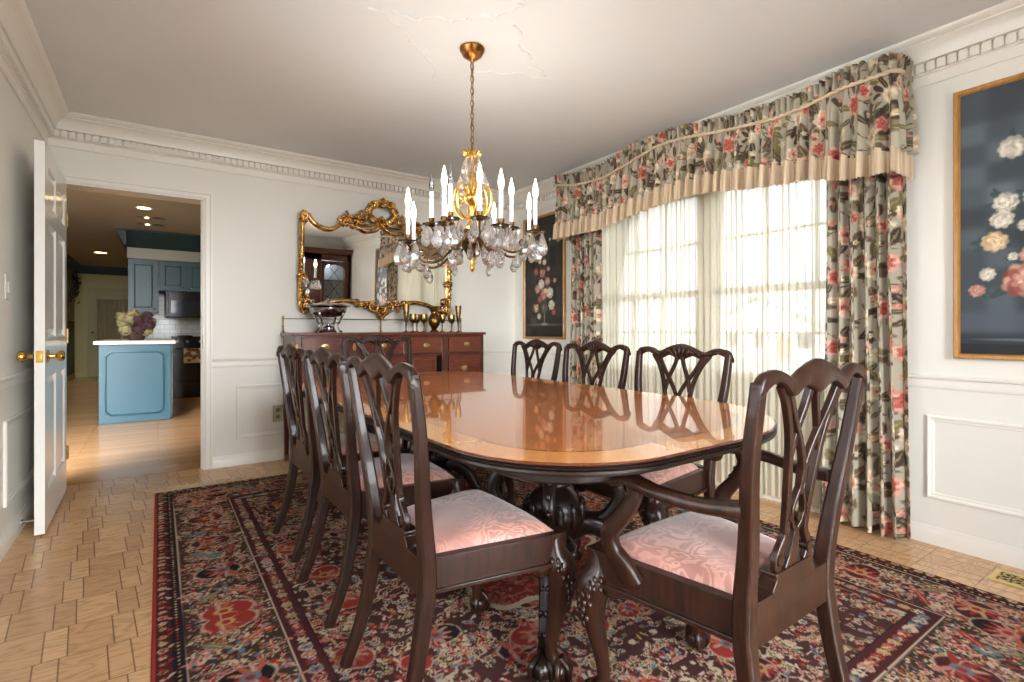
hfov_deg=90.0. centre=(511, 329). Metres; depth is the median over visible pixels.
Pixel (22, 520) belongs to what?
door stop
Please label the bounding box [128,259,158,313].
upper cabinet
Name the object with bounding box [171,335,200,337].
cooktop
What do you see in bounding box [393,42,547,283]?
chandelier
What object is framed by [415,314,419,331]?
goblet
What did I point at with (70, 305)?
wall
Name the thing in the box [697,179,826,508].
sheer curtain
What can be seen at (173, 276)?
upper cabinet
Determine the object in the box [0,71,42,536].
wall
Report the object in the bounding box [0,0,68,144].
trim
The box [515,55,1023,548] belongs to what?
wall
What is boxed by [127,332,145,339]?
basket
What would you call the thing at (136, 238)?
trim
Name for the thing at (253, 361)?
trim
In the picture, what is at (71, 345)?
trim
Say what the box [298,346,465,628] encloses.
dining chair
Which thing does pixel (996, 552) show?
baseboard
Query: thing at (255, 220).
wall
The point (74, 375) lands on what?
baseboard
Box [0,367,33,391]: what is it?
trim
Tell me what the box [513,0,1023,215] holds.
trim
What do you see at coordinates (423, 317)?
goblet
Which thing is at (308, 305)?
tray
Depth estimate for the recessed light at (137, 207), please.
5.89 m
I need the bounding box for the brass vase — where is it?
[428,307,440,331]
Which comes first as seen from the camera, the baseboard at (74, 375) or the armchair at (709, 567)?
the armchair at (709, 567)
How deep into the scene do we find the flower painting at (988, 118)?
2.31 m
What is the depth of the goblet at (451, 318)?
4.63 m
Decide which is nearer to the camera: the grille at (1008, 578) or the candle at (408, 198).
the grille at (1008, 578)
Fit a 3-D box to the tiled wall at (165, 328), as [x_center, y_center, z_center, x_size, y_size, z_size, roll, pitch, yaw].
[-4.886,-0.179,8.693,2.572,2.440,0.140,0,0,-35]
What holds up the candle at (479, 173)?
on the chandelier at (471, 239)
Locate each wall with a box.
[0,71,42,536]
[47,145,514,456]
[67,269,73,320]
[74,273,128,372]
[142,293,200,338]
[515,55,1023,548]
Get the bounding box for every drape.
[570,229,603,386]
[820,171,910,540]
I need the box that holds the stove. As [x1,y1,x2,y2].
[171,335,200,398]
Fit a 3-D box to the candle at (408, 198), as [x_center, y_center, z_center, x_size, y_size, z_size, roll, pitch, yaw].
[-0.488,-0.555,2.397,0.030,0.226,0.026,0,0,-35]
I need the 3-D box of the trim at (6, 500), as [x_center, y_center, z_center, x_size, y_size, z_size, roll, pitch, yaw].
[-1.277,0.634,0.807,0.014,0.405,5.780,0,0,-35]
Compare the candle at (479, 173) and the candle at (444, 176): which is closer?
the candle at (444, 176)
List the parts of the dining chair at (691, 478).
leg, leg, seat frame, leg, seat, crest rail, leg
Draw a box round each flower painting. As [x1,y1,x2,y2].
[523,211,565,339]
[953,72,1023,360]
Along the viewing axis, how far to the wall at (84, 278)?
11.15 m
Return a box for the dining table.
[302,371,776,681]
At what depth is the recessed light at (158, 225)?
6.84 m
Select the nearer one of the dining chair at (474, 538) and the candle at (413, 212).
the dining chair at (474, 538)
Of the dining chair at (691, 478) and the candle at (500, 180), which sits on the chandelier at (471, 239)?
the candle at (500, 180)
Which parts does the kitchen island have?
panel, island door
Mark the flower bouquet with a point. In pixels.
(134, 325)
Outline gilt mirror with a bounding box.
[297,197,452,318]
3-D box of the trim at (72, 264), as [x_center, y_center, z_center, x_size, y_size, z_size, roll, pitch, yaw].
[-6.158,-1.309,7.342,1.200,0.180,9.920,0,0,-35]
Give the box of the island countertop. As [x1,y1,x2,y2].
[93,339,175,344]
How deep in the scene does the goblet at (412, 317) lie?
4.40 m
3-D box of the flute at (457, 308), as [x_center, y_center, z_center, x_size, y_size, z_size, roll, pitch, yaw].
[-0.498,-0.099,4.747,0.062,0.245,0.061,0,0,-35]
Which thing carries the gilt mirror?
attached to the wall at (255, 220)
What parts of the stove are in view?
drawer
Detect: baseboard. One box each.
[0,494,33,561]
[67,372,98,381]
[212,438,409,468]
[715,481,1023,569]
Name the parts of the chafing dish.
stand leg, stand leg, burner, lid, stand leg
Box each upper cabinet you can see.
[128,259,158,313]
[159,261,200,292]
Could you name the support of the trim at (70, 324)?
attached to the wall at (70, 305)
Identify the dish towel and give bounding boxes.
[184,348,200,362]
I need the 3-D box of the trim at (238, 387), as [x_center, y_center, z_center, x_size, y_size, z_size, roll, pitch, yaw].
[-1.123,0.634,4.611,2.412,0.409,0.014,0,0,-35]
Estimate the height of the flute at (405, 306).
0.245 m
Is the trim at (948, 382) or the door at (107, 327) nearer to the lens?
the trim at (948, 382)
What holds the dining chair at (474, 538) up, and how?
on the rug
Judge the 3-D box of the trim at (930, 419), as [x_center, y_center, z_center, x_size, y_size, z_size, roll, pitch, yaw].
[1.694,0.617,2.991,0.014,0.404,5.600,0,0,-35]
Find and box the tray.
[305,304,350,307]
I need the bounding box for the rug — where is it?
[141,466,1023,681]
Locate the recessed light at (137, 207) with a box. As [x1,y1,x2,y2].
[135,206,152,209]
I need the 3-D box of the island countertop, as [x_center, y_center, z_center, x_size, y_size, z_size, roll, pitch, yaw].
[-4.585,0.146,6.277,0.750,0.040,1.300,0,0,-35]
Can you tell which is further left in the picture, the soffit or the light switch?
the light switch
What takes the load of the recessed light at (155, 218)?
in the ceiling
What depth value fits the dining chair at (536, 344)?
3.52 m
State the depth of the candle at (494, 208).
2.85 m
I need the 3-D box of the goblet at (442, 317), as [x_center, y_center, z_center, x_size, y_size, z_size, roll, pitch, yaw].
[-0.632,-0.056,4.642,0.064,0.158,0.063,0,0,-35]
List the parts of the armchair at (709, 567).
leg, arm, seat, leg, seat frame, leg, arm, crest rail, leg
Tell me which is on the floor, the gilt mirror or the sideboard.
the sideboard
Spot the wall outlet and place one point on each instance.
(277, 409)
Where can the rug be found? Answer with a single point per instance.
(230, 604)
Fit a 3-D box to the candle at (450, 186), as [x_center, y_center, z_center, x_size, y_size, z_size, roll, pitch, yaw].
[-0.284,-0.655,2.368,0.027,0.226,0.026,0,0,-35]
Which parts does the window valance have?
rope trim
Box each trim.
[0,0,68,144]
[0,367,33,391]
[3,404,33,507]
[48,111,514,216]
[63,174,211,469]
[67,254,127,275]
[67,321,74,331]
[67,332,74,375]
[115,227,200,251]
[212,350,511,367]
[236,371,499,438]
[367,3,553,82]
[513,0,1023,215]
[516,350,1023,394]
[522,370,1023,517]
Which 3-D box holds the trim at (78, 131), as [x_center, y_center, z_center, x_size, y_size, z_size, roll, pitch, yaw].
[-1.455,-1.297,4.311,3.700,0.204,0.130,0,0,-35]
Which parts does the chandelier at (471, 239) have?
arm, arm, arm, chain, stem, lamp shade, lyre crown, arm, arm, arm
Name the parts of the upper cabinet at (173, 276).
door, door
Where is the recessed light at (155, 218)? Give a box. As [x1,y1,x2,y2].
[136,216,164,219]
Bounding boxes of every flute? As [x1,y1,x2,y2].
[403,304,409,331]
[455,306,461,331]
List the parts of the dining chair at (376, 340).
leg, leg, crest rail, leg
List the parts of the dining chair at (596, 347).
leg, leg, crest rail, leg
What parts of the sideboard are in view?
leg, drawer, deep drawer, gallery rail, drawer, deep drawer, frame, cupboard door, drawer, drawer, deep drawer, oval pull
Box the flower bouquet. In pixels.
[115,309,156,339]
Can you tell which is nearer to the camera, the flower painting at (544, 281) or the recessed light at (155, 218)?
the flower painting at (544, 281)
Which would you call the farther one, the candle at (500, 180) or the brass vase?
the brass vase
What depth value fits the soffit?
7.53 m
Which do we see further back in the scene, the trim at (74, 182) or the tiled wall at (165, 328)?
the tiled wall at (165, 328)
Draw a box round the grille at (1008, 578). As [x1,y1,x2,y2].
[998,572,1023,585]
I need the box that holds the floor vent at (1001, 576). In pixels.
[987,568,1023,589]
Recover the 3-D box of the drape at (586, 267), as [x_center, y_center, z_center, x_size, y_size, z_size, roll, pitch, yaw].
[0.632,-0.015,4.365,0.081,2.088,0.387,0,0,-35]
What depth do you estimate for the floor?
2.37 m
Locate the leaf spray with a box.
[69,271,80,303]
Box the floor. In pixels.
[0,377,1023,681]
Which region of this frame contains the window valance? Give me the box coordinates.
[553,51,918,243]
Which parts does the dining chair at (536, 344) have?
leg, leg, crest rail, leg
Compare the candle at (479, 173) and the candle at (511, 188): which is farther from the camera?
the candle at (511, 188)
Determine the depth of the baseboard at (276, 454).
3.97 m
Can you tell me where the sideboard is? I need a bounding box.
[280,315,485,469]
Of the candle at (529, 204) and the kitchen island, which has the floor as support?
the kitchen island
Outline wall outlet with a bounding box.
[273,405,282,421]
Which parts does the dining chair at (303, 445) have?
leg, crest rail, leg, seat frame, seat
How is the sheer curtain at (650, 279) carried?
hanging from the curtain rod
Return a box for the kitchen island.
[93,339,176,424]
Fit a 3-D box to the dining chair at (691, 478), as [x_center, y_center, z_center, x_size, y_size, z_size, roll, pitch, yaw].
[0.585,0.550,2.224,0.562,0.972,0.563,0,0,-35]
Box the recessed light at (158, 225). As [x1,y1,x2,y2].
[138,223,164,226]
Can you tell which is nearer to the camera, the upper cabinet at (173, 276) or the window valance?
the window valance
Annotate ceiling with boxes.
[24,0,1007,266]
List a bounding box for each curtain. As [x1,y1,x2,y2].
[602,195,698,463]
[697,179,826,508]
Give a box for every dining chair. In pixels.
[272,343,405,562]
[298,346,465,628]
[340,335,411,452]
[340,353,576,681]
[456,339,561,498]
[503,341,630,505]
[570,343,733,560]
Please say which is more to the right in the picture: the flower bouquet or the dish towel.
the dish towel
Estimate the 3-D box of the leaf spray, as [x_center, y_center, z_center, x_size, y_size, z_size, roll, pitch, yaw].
[-9.003,-0.856,10.546,0.170,0.652,0.744,0,0,-35]
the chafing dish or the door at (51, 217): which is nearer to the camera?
the door at (51, 217)
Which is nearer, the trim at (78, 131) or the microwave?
the trim at (78, 131)
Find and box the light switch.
[4,274,9,299]
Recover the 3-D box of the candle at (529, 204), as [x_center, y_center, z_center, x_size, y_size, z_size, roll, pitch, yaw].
[0.092,-0.610,2.699,0.030,0.226,0.026,0,0,-35]
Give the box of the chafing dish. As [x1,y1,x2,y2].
[305,298,350,332]
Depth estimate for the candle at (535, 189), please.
2.44 m
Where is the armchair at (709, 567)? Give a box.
[575,358,867,681]
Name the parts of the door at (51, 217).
knob, latch plate, knob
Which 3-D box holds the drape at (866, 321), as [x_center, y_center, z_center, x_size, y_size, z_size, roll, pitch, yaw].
[1.816,-0.015,2.648,0.081,2.088,0.407,0,0,-35]
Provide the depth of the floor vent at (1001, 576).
2.14 m
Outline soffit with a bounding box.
[127,247,200,262]
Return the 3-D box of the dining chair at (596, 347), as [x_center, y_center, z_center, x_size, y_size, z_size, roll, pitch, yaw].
[0.293,0.550,2.833,0.562,0.972,0.563,0,0,-36]
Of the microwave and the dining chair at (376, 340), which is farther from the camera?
the microwave
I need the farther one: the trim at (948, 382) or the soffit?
the soffit
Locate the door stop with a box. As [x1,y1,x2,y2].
[21,519,33,524]
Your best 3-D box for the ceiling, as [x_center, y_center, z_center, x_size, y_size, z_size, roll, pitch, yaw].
[-2.976,-1.439,5.759,4.840,0.080,16.340,0,0,-35]
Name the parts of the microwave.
door handle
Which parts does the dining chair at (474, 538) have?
leg, crest rail, leg, seat frame, seat, leg, leg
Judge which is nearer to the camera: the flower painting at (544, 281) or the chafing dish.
the chafing dish
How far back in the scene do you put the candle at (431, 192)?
2.49 m
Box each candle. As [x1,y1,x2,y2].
[405,188,410,233]
[411,202,415,243]
[429,172,433,217]
[441,166,446,215]
[448,167,452,210]
[477,163,482,210]
[492,203,495,230]
[498,169,503,217]
[509,178,513,221]
[527,193,531,234]
[533,179,537,224]
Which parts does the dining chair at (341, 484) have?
leg, crest rail, leg, seat frame, seat, leg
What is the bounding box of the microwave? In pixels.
[165,291,200,317]
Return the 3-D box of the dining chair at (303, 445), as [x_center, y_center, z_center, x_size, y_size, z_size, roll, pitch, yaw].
[-0.868,0.550,2.589,0.562,0.972,0.563,0,0,-36]
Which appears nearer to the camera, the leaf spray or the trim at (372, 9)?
the trim at (372, 9)
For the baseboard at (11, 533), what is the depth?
2.56 m
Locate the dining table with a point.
(556, 436)
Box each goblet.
[409,314,416,331]
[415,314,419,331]
[420,314,427,331]
[439,315,445,331]
[448,315,454,331]
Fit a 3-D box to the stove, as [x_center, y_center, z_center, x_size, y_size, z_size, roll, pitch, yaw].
[-4.953,0.565,8.114,0.740,0.952,0.697,0,0,-35]
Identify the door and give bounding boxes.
[17,139,68,535]
[82,283,127,377]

